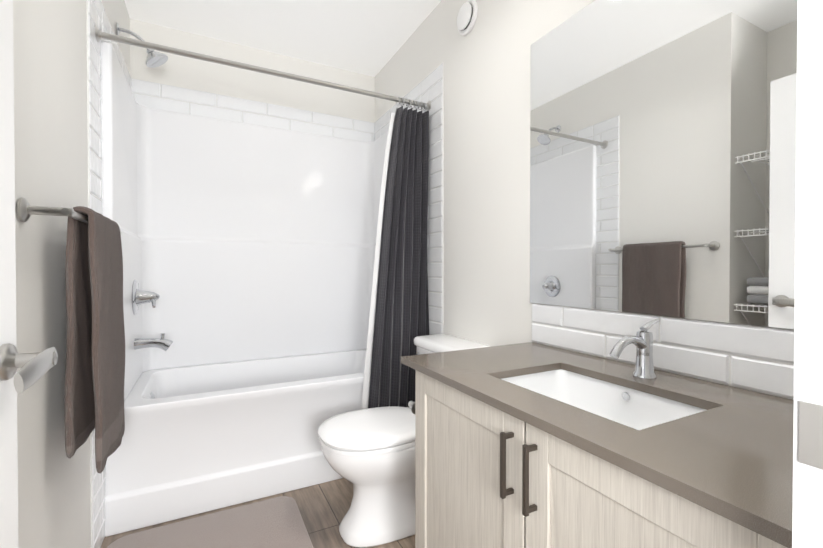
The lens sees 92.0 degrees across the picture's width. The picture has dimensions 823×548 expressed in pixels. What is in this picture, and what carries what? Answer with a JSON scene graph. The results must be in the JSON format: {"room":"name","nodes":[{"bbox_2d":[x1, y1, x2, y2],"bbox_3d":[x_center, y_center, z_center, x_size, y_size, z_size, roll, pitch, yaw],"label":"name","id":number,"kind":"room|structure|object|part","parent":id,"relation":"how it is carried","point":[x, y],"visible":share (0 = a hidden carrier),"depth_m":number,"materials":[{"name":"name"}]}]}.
{"room":"bathroom","nodes":[
{"label":"bathroom","id":0,"kind":"room"},
{"bbox_2d":[13,0,129,547],"bbox_3d":[-1.525,-0.187,1.452,0.600,2.570,1.630,0,1,-27],"label":"wall","id":1,"kind":"structure","parent":0,"point":[51,152],"depth_m":1.10,"materials":[{"name":"white paint"}]},
{"bbox_2d":[16,198,124,473],"bbox_3d":[-0.998,0.199,1.238,0.132,0.774,0.666,0,1,-27],"label":"towel bar","id":2,"kind":"object","parent":1,"relation":"attached to","point":[94,376],"visible":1,"depth_m":1.14,"materials":[{"name":"brown fabric"}]},
{"bbox_2d":[64,206,124,473],"bbox_3d":[-0.986,0.199,1.255,0.097,0.777,0.405,0,1,-27],"label":"towel","id":3,"kind":"object","parent":2,"relation":"hanging from","point":[95,349],"depth_m":1.15,"materials":[{"name":"brown fabric"}]},
{"bbox_2d":[86,0,105,547],"bbox_3d":[-1.240,-0.015,1.570,0.004,2.222,0.212,0,1,-27],"label":"tile column","id":4,"kind":"structure","parent":1,"relation":"attached to","point":[95,168],"depth_m":1.54,"materials":[{"name":"white tile"}]},
{"bbox_2d":[116,22,167,67],"bbox_3d":[-1.356,-1.148,2.008,0.214,0.179,0.112,0,1,-27],"label":"shower head","id":5,"kind":"object","parent":1,"relation":"attached to","point":[154,59],"visible":0.94,"depth_m":2.00},
{"bbox_2d":[94,26,430,408],"bbox_3d":[-0.575,-0.117,1.928,1.518,1.732,0.107,0,1,-27],"label":"shower curtain","id":6,"kind":"object","parent":1,"relation":"attached to","point":[399,316],"visible":0.85,"depth_m":2.17,"materials":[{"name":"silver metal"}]},
{"bbox_3d":[-0.573,-0.951,1.916,1.518,0.064,0.064,0,1,-27],"label":"rod","id":7,"kind":"part","parent":6,"relation":"part of","materials":[{"name":"grey metal"}]},
{"bbox_3d":[-1.460,-1.050,1.976,0.004,0.165,0.727,0,1,-27],"label":"tile band","id":8,"kind":"object","parent":1,"relation":"attached to","visible":0},
{"bbox_2d":[102,5,131,90],"bbox_3d":[-1.456,-1.050,1.978,0.004,0.162,0.724,0,1,-27],"label":"tile band","id":9,"kind":"object","parent":8,"relation":"attached to","point":[106,27],"visible":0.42,"depth_m":1.89,"materials":[{"name":"white tile"}]},
{"bbox_2d":[130,19,374,122],"bbox_3d":[-1.196,-0.199,2.607,2.244,2.570,0.120,0,1,-27],"label":"wall","id":10,"kind":"structure","parent":0,"point":[191,73],"depth_m":2.59,"materials":[{"name":"white paint"}]},
{"bbox_2d":[131,78,374,141],"bbox_3d":[-0.952,-1.056,2.649,1.521,0.162,0.004,0,1,-27],"label":"wall tile","id":11,"kind":"structure","parent":10,"relation":"attached to","point":[146,88],"depth_m":2.59,"materials":[{"name":"white tile"}]},
{"bbox_2d":[101,478,414,547],"bbox_3d":[-0.186,1.147,0.666,2.244,0.080,4.520,0,1,-27],"label":"floor","id":12,"kind":"structure","parent":0,"point":[323,508],"depth_m":1.81,"materials":[{"name":"brown wood"}]},
{"bbox_2d":[107,496,313,547],"bbox_3d":[-0.787,1.086,1.551,0.730,0.021,0.535,0,1,-27],"label":"bath mat","id":13,"kind":"object","parent":12,"relation":"on","point":[277,522],"visible":0.92,"depth_m":1.66,"materials":[{"name":"grey fabric"}]},
{"bbox_2d":[100,41,422,536],"bbox_3d":[-0.778,0.059,2.324,1.518,2.060,0.764,0,1,-27],"label":"tub","id":14,"kind":"object","parent":12,"relation":"on","point":[248,253],"visible":0.83,"depth_m":2.39,"materials":[{"name":"white plastic"}]},
{"bbox_2d":[318,334,490,547],"bbox_3d":[-0.043,0.707,1.776,0.738,0.777,0.434,0,1,-27],"label":"toilet","id":15,"kind":"object","parent":12,"relation":"on","point":[369,453],"visible":0.58,"depth_m":1.63,"materials":[{"name":"white ceramic"}]},
{"bbox_3d":[-0.141,0.665,1.725,0.518,0.059,0.390,0,1,-27],"label":"seat","id":16,"kind":"part","parent":15,"relation":"part of","materials":[{"name":"white plastic"}]},
{"bbox_3d":[-0.068,0.895,1.765,0.655,0.400,0.374,0,1,-27],"label":"bowl","id":17,"kind":"part","parent":15,"relation":"part of","materials":[{"name":"white ceramic"}]},
{"bbox_3d":[0.183,0.605,1.892,0.230,0.577,0.434,0,1,-27],"label":"tank","id":18,"kind":"part","parent":15,"relation":"part of","materials":[{"name":"white ceramic"}]},
{"bbox_2d":[401,319,793,547],"bbox_3d":[0.439,0.613,0.997,0.578,0.980,1.032,0,1,-27],"label":"bathroom vanity","id":19,"kind":"object","parent":12,"relation":"on","point":[529,445],"visible":1,"depth_m":0.81,"materials":[{"name":"brown wood"}]},
{"bbox_2d":[502,369,705,429],"bbox_3d":[0.430,0.360,0.959,0.345,0.131,0.490,0,1,-27],"label":"sink","id":20,"kind":"object","parent":19,"relation":"in","point":[634,406],"depth_m":1.07,"materials":[{"name":"white ceramic"}]},
{"bbox_2d":[609,319,659,378],"bbox_3d":[0.588,0.198,1.042,0.189,0.149,0.056,0,1,-27],"label":"faucet","id":21,"kind":"object","parent":19,"relation":"on","point":[643,340],"depth_m":1.04,"materials":[{"name":"silver metal"}]},
{"bbox_2d":[124,0,441,76],"bbox_3d":[-0.186,-1.503,0.638,2.244,0.080,4.520,0,1,-27],"label":"ceiling","id":22,"kind":"structure","parent":0,"point":[368,37],"depth_m":2.35,"materials":[{"name":"white paint"}]},
{"bbox_2d":[375,0,793,399],"bbox_3d":[0.381,-0.191,1.868,0.120,2.570,2.880,0,1,-27],"label":"wall","id":23,"kind":"structure","parent":0,"point":[486,61],"depth_m":1.82,"materials":[{"name":"white paint"}]},
{"bbox_2d":[421,63,442,334],"bbox_3d":[0.110,-0.022,2.250,0.004,2.222,0.242,0,1,-27],"label":"tile column","id":24,"kind":"structure","parent":23,"relation":"attached to","point":[435,91],"depth_m":2.20,"materials":[{"name":"white tile"}]},
{"bbox_2d":[457,0,477,35],"bbox_3d":[0.259,-1.242,1.918,0.036,0.152,0.152,0,1,-27],"label":"air vent","id":25,"kind":"object","parent":23,"relation":"in","point":[467,15],"visible":1,"depth_m":1.89,"materials":[{"name":"white plastic"}]},
{"bbox_2d":[531,303,793,398],"bbox_3d":[0.700,0.194,1.111,0.004,0.148,1.002,0,1,-27],"label":"tile backsplash","id":26,"kind":"structure","parent":23,"relation":"attached to","point":[767,344],"depth_m":1.04,"materials":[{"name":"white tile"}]},
{"bbox_2d":[530,0,797,328],"bbox_3d":[0.699,-0.386,1.107,0.006,1.005,1.009,0,1,-27],"label":"mirror","id":27,"kind":"object","parent":23,"relation":"attached to","point":[662,157],"visible":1,"depth_m":1.09,"materials":[{"name":"clear glass"}]},
{"bbox_3d":[-0.110,-1.057,2.673,0.004,0.165,0.727,0,1,-27],"label":"tile band","id":28,"kind":"object","parent":23,"relation":"attached to","visible":0},
{"bbox_2d":[375,83,420,139],"bbox_3d":[-0.113,-1.057,2.671,0.004,0.162,0.724,0,1,-27],"label":"tile band","id":29,"kind":"object","parent":28,"relation":"attached to","point":[413,94],"visible":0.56,"depth_m":2.73,"materials":[{"name":"white tile"}]},
{"bbox_3d":[-0.366,0.057,-0.080,0.030,2.115,0.125,0,1,-27],"label":"trim","id":30,"kind":"structure","parent":0,"visible":0},
{"bbox_2d":[0,0,18,547],"bbox_3d":[-0.549,0.066,0.357,0.035,2.063,0.802,0,1,-27],"label":"door","id":31,"kind":"structure","parent":30,"relation":"attached to","point":[8,476],"depth_m":0.69,"materials":[{"name":"white wood"}]},
{"bbox_2d":[0,343,57,392],"bbox_3d":[-0.685,0.150,0.622,0.177,0.062,0.160,0,1,-27],"label":"door handle","id":32,"kind":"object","parent":31,"relation":"attached to","point":[35,368],"depth_m":0.66,"materials":[{"name":"grey metal"}]},
{"bbox_3d":[0.693,-0.176,0.470,0.609,2.570,0.110,0,1,-27],"label":"wall","id":33,"kind":"structure","parent":0,"visible":0},
{"bbox_2d":[792,0,822,547],"bbox_3d":[0.409,0.052,0.326,0.030,2.115,0.134,0,1,-27],"label":"trim","id":34,"kind":"structure","parent":33,"relation":"attached to","point":[807,522],"depth_m":0.37,"materials":[{"name":"white"}]},
{"bbox_2d":[798,401,822,468],"bbox_3d":[0.379,0.149,0.350,0.002,0.058,0.058,0,1,-27],"label":"strike plate","id":35,"kind":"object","parent":34,"relation":"attached to","point":[810,439],"depth_m":0.37,"materials":[{"name":"grey metal"}]}
]}

